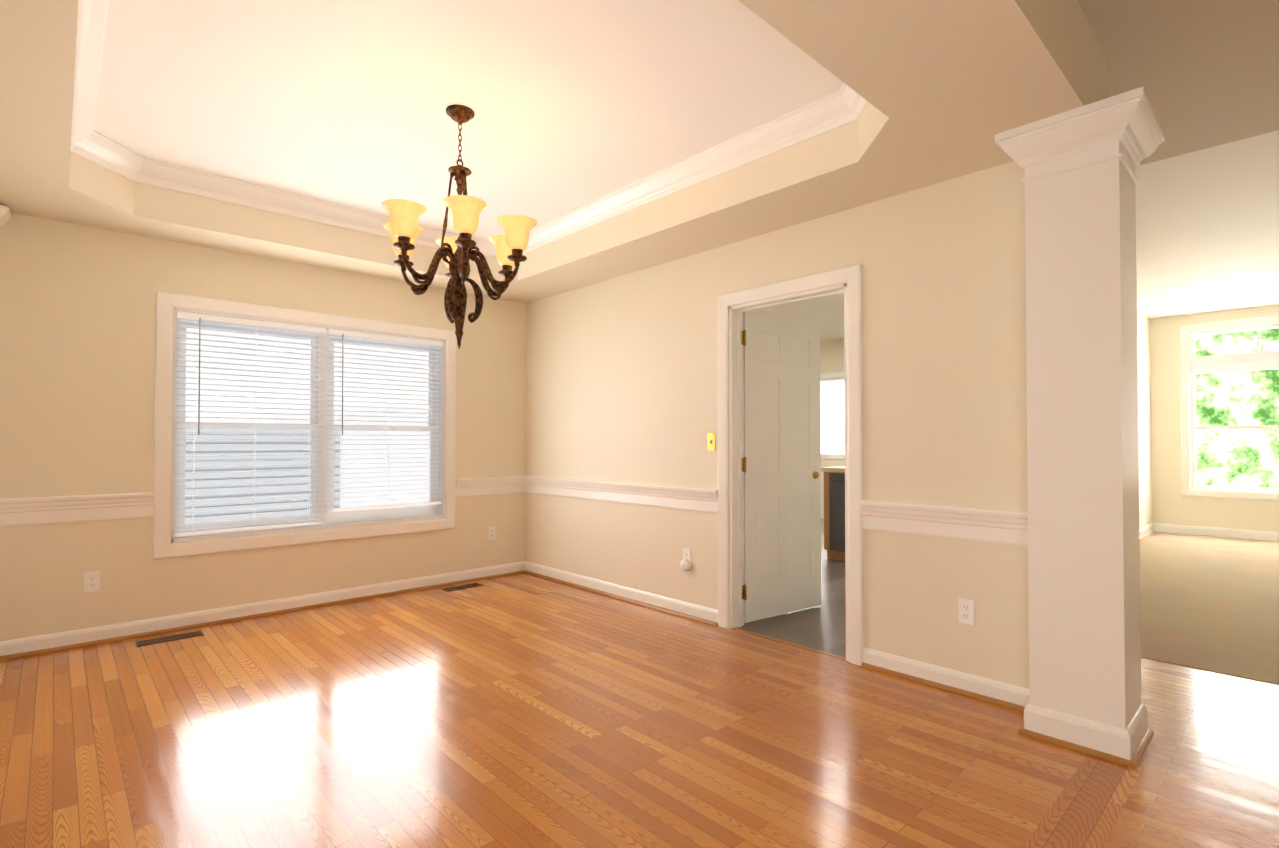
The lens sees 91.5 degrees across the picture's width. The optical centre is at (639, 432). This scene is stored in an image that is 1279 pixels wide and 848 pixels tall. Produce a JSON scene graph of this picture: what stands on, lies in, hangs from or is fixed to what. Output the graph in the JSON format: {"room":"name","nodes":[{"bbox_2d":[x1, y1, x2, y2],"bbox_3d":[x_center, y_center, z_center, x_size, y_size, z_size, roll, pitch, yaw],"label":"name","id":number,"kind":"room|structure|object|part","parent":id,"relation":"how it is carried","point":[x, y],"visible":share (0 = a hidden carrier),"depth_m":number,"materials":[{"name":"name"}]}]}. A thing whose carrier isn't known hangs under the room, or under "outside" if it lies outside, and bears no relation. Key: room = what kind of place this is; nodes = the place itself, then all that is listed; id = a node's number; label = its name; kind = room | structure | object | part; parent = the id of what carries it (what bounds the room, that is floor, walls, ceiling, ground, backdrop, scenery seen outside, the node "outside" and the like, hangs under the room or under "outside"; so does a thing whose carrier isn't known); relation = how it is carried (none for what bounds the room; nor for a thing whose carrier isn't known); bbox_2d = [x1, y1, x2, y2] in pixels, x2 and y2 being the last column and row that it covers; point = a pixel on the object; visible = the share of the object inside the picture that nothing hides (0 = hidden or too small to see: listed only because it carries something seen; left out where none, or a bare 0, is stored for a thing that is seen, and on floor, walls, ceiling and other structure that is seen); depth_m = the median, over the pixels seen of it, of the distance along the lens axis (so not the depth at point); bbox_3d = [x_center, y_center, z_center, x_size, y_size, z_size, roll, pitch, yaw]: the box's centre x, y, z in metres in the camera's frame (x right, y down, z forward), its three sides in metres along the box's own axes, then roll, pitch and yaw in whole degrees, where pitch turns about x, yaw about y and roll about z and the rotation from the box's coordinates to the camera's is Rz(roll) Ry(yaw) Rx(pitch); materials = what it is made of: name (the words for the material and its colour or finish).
{"room":"empty dining room","nodes":[
{"label":"empty dining room","id":0,"kind":"room"},
{"bbox_2d":[0,213,525,641],"bbox_3d":[-2.384,-0.229,4.523,3.850,2.950,0.150,1,-1,-43],"label":"wall","id":1,"kind":"structure","parent":0,"point":[77,350],"depth_m":3.79,"materials":[{"name":"beige paint"}]},
{"bbox_2d":[0,205,10,225],"bbox_3d":[-3.475,0.008,3.260,0.235,2.440,0.195,1,-1,-43],"label":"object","id":2,"kind":"object","parent":1,"relation":"attached to","point":[5,214],"visible":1,"depth_m":3.31,"materials":[{"name":"white"}]},
{"bbox_2d":[84,571,99,591],"bbox_3d":[-3.195,0.869,3.640,0.070,0.115,0.007,1,-1,-43],"label":"electrical outlet","id":3,"kind":"object","parent":1,"relation":"attached to","point":[92,581],"visible":1,"depth_m":3.64,"materials":[{"name":"white plastic"}]},
{"bbox_2d":[0,561,523,655],"bbox_3d":[-2.317,1.198,4.453,3.520,0.096,0.014,1,-1,-43],"label":"baseboard","id":4,"kind":"structure","parent":1,"relation":"attached to","point":[22,645],"depth_m":4.09,"materials":[{"name":"white wood"}]},
{"bbox_2d":[0,570,523,660],"bbox_3d":[-2.306,1.235,4.441,3.492,0.020,0.017,1,-1,-43],"label":"trim","id":5,"kind":"structure","parent":1,"relation":"attached to","point":[90,643],"depth_m":4.08,"materials":[{"name":"brown wood"}]},
{"bbox_2d":[153,291,455,558],"bbox_3d":[-2.311,-0.038,4.574,1.990,1.650,0.172,1,-1,-43],"label":"dining room window","id":6,"kind":"structure","parent":1,"relation":"in","point":[325,513],"depth_m":4.44,"materials":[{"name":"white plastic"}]},
{"bbox_2d":[174,311,325,536],"bbox_3d":[-2.620,-0.051,4.247,0.878,1.426,0.058,1,-1,-43],"label":"blind","id":7,"kind":"object","parent":6,"relation":"attached to","point":[317,518],"depth_m":4.22,"materials":[{"name":"white plastic"}]},
{"bbox_2d":[326,329,442,512],"bbox_3d":[-1.965,-0.084,4.862,0.878,1.341,0.058,1,-1,-43],"label":"blind","id":8,"kind":"object","parent":6,"relation":"attached to","point":[436,431],"depth_m":4.85,"materials":[{"name":"white plastic"}]},
{"bbox_2d":[488,526,495,539],"bbox_3d":[-1.283,0.875,5.431,0.070,0.115,0.007,1,-1,-43],"label":"electrical outlet","id":9,"kind":"object","parent":1,"relation":"attached to","point":[492,533],"visible":1,"depth_m":5.43,"materials":[{"name":"white plastic"}]},
{"bbox_2d":[0,0,1108,303],"bbox_3d":[-0.819,-1.446,2.958,3.670,0.460,4.300,1,-1,-43],"label":"ceiling","id":10,"kind":"structure","parent":0,"point":[572,104],"depth_m":2.78,"materials":[{"name":"beige paint"}]},
{"bbox_2d":[381,104,536,348],"bbox_3d":[-0.854,-0.959,2.959,0.752,1.135,0.716,1,-1,-43],"label":"chandelier","id":11,"kind":"object","parent":10,"relation":"hanging from","point":[404,229],"visible":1,"depth_m":2.90,"materials":[{"name":"brown metal"}]},
{"bbox_3d":[-0.854,-0.918,2.959,0.752,0.134,0.716,1,-1,-43],"label":"lamp shade","id":12,"kind":"part","parent":11,"relation":"part of","materials":[{"name":"yellow glass"}]},
{"bbox_2d":[71,0,867,255],"bbox_3d":[-0.925,-1.467,2.955,2.590,0.118,3.360,1,-1,-43],"label":"crown molding","id":13,"kind":"structure","parent":10,"relation":"attached to","point":[845,104],"depth_m":3.46,"materials":[{"name":"white"}]},
{"bbox_2d":[0,573,1278,847],"bbox_3d":[0.622,1.261,2.076,4.920,0.100,7.800,1,-1,-43],"label":"floor","id":14,"kind":"structure","parent":0,"point":[520,711],"depth_m":2.44,"materials":[{"name":"brown wood"}]},
{"bbox_2d":[135,631,203,646],"bbox_3d":[-2.812,1.233,3.738,0.320,0.004,0.110,1,-1,-43],"label":"floor vent","id":15,"kind":"object","parent":14,"relation":"in","point":[201,633],"visible":1,"depth_m":3.73,"materials":[{"name":"brown metal"}]},
{"bbox_2d":[442,583,482,591],"bbox_3d":[-1.432,1.252,5.058,0.320,0.004,0.110,1,-1,-43],"label":"floor vent","id":16,"kind":"object","parent":14,"relation":"in","point":[462,586],"visible":1,"depth_m":5.04,"materials":[{"name":"brown metal"}]},
{"bbox_2d":[995,86,1164,759],"bbox_3d":[1.804,-0.002,2.538,0.500,2.440,0.480,1,-1,-43],"label":"column","id":17,"kind":"structure","parent":14,"relation":"on","point":[1078,165],"depth_m":2.41,"materials":[{"name":"white wood"}]},
{"bbox_2d":[1018,726,1153,768],"bbox_3d":[1.804,1.208,2.520,0.396,0.020,0.376,1,-1,-43],"label":"trim","id":18,"kind":"structure","parent":17,"relation":"attached to","point":[1134,761],"depth_m":2.38,"materials":[{"name":"brown wood"}]},
{"bbox_2d":[1023,754,1142,847],"bbox_3d":[0.561,1.198,1.184,3.310,0.002,0.160,1,-1,-43],"label":"border strip","id":19,"kind":"object","parent":14,"relation":"on","point":[1085,809],"visible":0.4,"depth_m":2.01,"materials":[{"name":"brown wood"}]},
{"bbox_2d":[525,161,1028,688],"bbox_3d":[0.442,-0.233,4.191,0.120,2.950,4.200,1,-1,-43],"label":"wall","id":20,"kind":"structure","parent":0,"point":[623,379],"depth_m":3.25,"materials":[{"name":"beige paint"}]},
{"bbox_2d":[456,476,717,512],"bbox_3d":[-0.513,0.453,4.609,0.690,0.150,2.270,1,-1,-43],"label":"trim","id":21,"kind":"structure","parent":20,"relation":"attached to","point":[696,499],"depth_m":4.87,"materials":[{"name":"white wood"}]},
{"bbox_2d":[524,561,717,622],"bbox_3d":[-0.256,1.203,4.818,0.014,0.096,2.240,1,-1,-43],"label":"baseboard","id":22,"kind":"structure","parent":20,"relation":"attached to","point":[695,610],"depth_m":4.62,"materials":[{"name":"white wood"}]},
{"bbox_2d":[524,570,717,625],"bbox_3d":[-0.257,1.240,4.796,0.017,0.020,2.210,1,-1,-43],"label":"trim","id":23,"kind":"structure","parent":20,"relation":"attached to","point":[702,620],"depth_m":4.59,"materials":[{"name":"brown wood"}]},
{"bbox_2d":[680,548,690,570],"bbox_3d":[0.307,0.858,4.199,0.045,0.148,0.080,1,-1,-43],"label":"electrical outlet","id":24,"kind":"object","parent":20,"relation":"attached to","point":[685,563],"visible":1,"depth_m":4.19,"materials":[{"name":"white plastic"}]},
{"bbox_3d":[0.322,0.842,4.213,0.005,0.115,0.070,1,-1,-43],"label":"plate","id":25,"kind":"part","parent":24,"relation":"part of","materials":[{"name":"white plastic"}]},
{"bbox_2d":[707,433,715,450],"bbox_3d":[0.466,0.060,4.065,0.012,0.115,0.070,1,-1,-43],"label":"switch plate","id":26,"kind":"object","parent":20,"relation":"attached to","point":[711,441],"visible":1,"depth_m":4.06,"materials":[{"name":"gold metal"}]},
{"bbox_2d":[741,331,743,344],"bbox_3d":[0.661,-0.613,4.027,0.035,0.090,0.002,1,-1,-43],"label":"hinge plate","id":27,"kind":"object","parent":20,"relation":"attached to","point":[742,337],"depth_m":4.03,"materials":[{"name":"gold metal"}]},
{"bbox_2d":[743,312,820,622],"bbox_3d":[0.983,0.223,4.273,0.768,2.015,0.035,1,-1,-36],"label":"door leaf","id":28,"kind":"structure","parent":20,"relation":"in","point":[782,497],"depth_m":4.24,"materials":[{"name":"white wood"}]},
{"bbox_2d":[744,330,818,599],"bbox_3d":[0.965,0.211,4.260,0.743,1.740,0.089,1,-1,-36],"label":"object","id":29,"kind":"structure","parent":28,"relation":"attached to","point":[815,475],"depth_m":4.03,"materials":[{"name":"gold metal"}]},
{"bbox_2d":[717,264,863,665],"bbox_3d":[0.887,0.172,3.697,0.143,2.125,0.980,1,-1,-43],"label":"door frame","id":30,"kind":"structure","parent":20,"relation":"attached to","point":[851,276],"depth_m":3.75,"materials":[{"name":"white wood"}]},
{"bbox_2d":[861,662,1024,711],"bbox_3d":[1.452,1.214,2.972,0.017,0.020,0.830,1,-1,-43],"label":"trim","id":31,"kind":"structure","parent":20,"relation":"attached to","point":[950,689],"depth_m":2.96,"materials":[{"name":"brown wood"}]},
{"bbox_2d":[860,500,1027,546],"bbox_3d":[1.455,0.429,2.986,0.038,0.150,0.830,1,-1,-43],"label":"trim","id":32,"kind":"structure","parent":20,"relation":"attached to","point":[994,526],"depth_m":2.97,"materials":[{"name":"white wood"}]},
{"bbox_2d":[863,647,1028,706],"bbox_3d":[1.464,1.176,2.983,0.014,0.096,0.830,1,-1,-43],"label":"baseboard","id":33,"kind":"structure","parent":20,"relation":"attached to","point":[1014,694],"depth_m":2.96,"materials":[{"name":"white wood"}]},
{"bbox_2d":[958,598,974,624],"bbox_3d":[1.531,0.838,2.921,0.007,0.115,0.070,1,-1,-43],"label":"electrical outlet","id":34,"kind":"object","parent":20,"relation":"attached to","point":[966,611],"visible":1,"depth_m":2.92,"materials":[{"name":"white plastic"}]},
{"bbox_2d":[737,518,845,656],"bbox_3d":[1.633,1.332,6.957,5.630,0.100,5.060,1,-1,-43],"label":"floor","id":35,"kind":"structure","parent":0,"point":[822,627],"depth_m":4.09,"materials":[{"name":"grey tile"}]},
{"bbox_2d":[824,474,844,560],"bbox_3d":[2.289,0.831,6.202,0.615,0.880,0.670,1,-1,-43],"label":"base cabinet","id":36,"kind":"object","parent":35,"relation":"on","point":[834,512],"depth_m":6.15,"materials":[{"name":"brown wood"}]},
{"bbox_2d":[821,466,844,473],"bbox_3d":[2.667,0.365,5.816,0.660,0.040,1.820,1,-1,-43],"label":"countertop","id":37,"kind":"structure","parent":36,"relation":"on","point":[827,470],"depth_m":6.17,"materials":[{"name":"beige stone"}]},
{"bbox_2d":[746,293,843,340],"bbox_3d":[1.645,-1.509,6.948,5.380,0.100,4.850,1,-1,-43],"label":"ceiling","id":38,"kind":"structure","parent":0,"point":[826,313],"depth_m":7.53,"materials":[{"name":"white paint"}]},
{"bbox_2d":[820,338,844,517],"bbox_3d":[3.663,-0.167,8.819,0.150,2.950,4.850,1,-1,-43],"label":"wall","id":39,"kind":"structure","parent":0,"point":[831,355],"depth_m":9.52,"materials":[{"name":"beige paint"}]},
{"bbox_2d":[820,372,844,459],"bbox_3d":[2.833,-0.249,9.653,0.122,1.320,1.280,1,-1,-43],"label":"kitchen window","id":40,"kind":"structure","parent":39,"relation":"in","point":[832,399],"depth_m":9.50,"materials":[{"name":"white glass"}]},
{"bbox_3d":[2.863,-0.249,9.681,0.040,1.140,1.100,1,-1,-43],"label":"frame","id":41,"kind":"part","parent":40,"relation":"part of","materials":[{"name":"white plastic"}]},
{"bbox_2d":[1137,309,1151,528],"bbox_3d":[4.038,-0.211,5.766,7.280,2.950,0.120,1,-1,-43],"label":"wall","id":42,"kind":"structure","parent":0,"point":[1144,423],"depth_m":7.88,"materials":[{"name":"beige paint"}]},
{"bbox_2d":[1140,523,1154,538],"bbox_3d":[4.084,1.206,5.696,7.280,0.115,0.014,1,-1,-43],"label":"baseboard","id":43,"kind":"structure","parent":42,"relation":"attached to","point":[1148,529],"depth_m":7.86,"materials":[{"name":"white wood"}]},
{"bbox_2d":[1078,0,1278,318],"bbox_3d":[4.077,-1.625,3.061,10.950,0.100,4.150,1,-1,-43],"label":"ceiling","id":44,"kind":"structure","parent":0,"point":[1207,229],"depth_m":3.43,"materials":[{"name":"white paint"}]},
{"bbox_2d":[1140,531,1278,684],"bbox_3d":[5.944,1.296,4.624,6.330,0.104,4.240,1,-1,-43],"label":"floor carpet","id":45,"kind":"object","parent":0,"point":[1209,603],"visible":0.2,"depth_m":4.53,"materials":[{"name":"beige carpet"}]},
{"bbox_2d":[1150,304,1278,531],"bbox_3d":[8.126,-0.195,6.836,0.150,2.950,4.150,1,-1,-43],"label":"wall","id":46,"kind":"structure","parent":0,"point":[1171,504],"depth_m":8.03,"materials":[{"name":"beige paint"}]},
{"bbox_2d":[1155,523,1278,541],"bbox_3d":[8.121,1.220,6.701,0.014,0.115,3.990,1,-1,-43],"label":"baseboard","id":47,"kind":"structure","parent":46,"relation":"attached to","point":[1215,532],"depth_m":7.71,"materials":[{"name":"white wood"}]},
{"bbox_2d":[1180,315,1278,499],"bbox_3d":[7.348,-0.289,7.608,0.112,2.180,1.120,1,-1,-43],"label":"living room window","id":48,"kind":"structure","parent":46,"relation":"in","point":[1253,361],"depth_m":7.79,"materials":[{"name":"white plastic"}]},
{"bbox_3d":[-1.067,-0.288,0.413,0.150,2.950,7.650,1,-1,-43],"label":"wall","id":49,"kind":"structure","parent":0,"visible":0},
{"bbox_2d":[0,492,153,526],"bbox_3d":[-3.275,0.437,3.549,0.810,0.150,0.038,1,-1,-43],"label":"trim","id":50,"kind":"structure","parent":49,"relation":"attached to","point":[36,510],"depth_m":3.56,"materials":[{"name":"white wood"}]},
{"label":"outside","id":51,"kind":"structure","parent":0,"visible":0},
{"bbox_2d":[185,326,428,422],"bbox_3d":[-13.473,-4.087,16.082,24.000,17.000,0.100,1,-1,-43],"label":"sky","id":52,"kind":"structure","parent":51,"point":[206,414],"depth_m":18.49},
{"bbox_3d":[-8.036,2.929,10.180,24.000,0.800,15.800,1,-1,-43],"label":"ground","id":53,"kind":"structure","parent":0,"visible":0},
{"bbox_2d":[185,429,340,522],"bbox_3d":[-9.497,1.637,10.748,6.620,3.400,5.000,1,-1,-43],"label":"house","id":54,"kind":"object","parent":53,"relation":"on","point":[301,482],"depth_m":10.23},
{"bbox_2d":[273,405,429,511],"bbox_3d":[-5.701,1.458,15.679,5.100,3.900,5.000,1,-1,-43],"label":"house","id":55,"kind":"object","parent":53,"relation":"on","point":[381,477],"depth_m":12.74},
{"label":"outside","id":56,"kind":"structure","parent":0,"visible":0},
{"bbox_2d":[1195,328,1278,487],"bbox_3d":[11.219,-1.650,11.710,0.100,12.000,20.000,1,-1,-43],"label":"trees","id":57,"kind":"object","parent":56,"point":[1241,458],"visible":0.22,"depth_m":11.65,"materials":[{"name":"green plant"}]}
]}

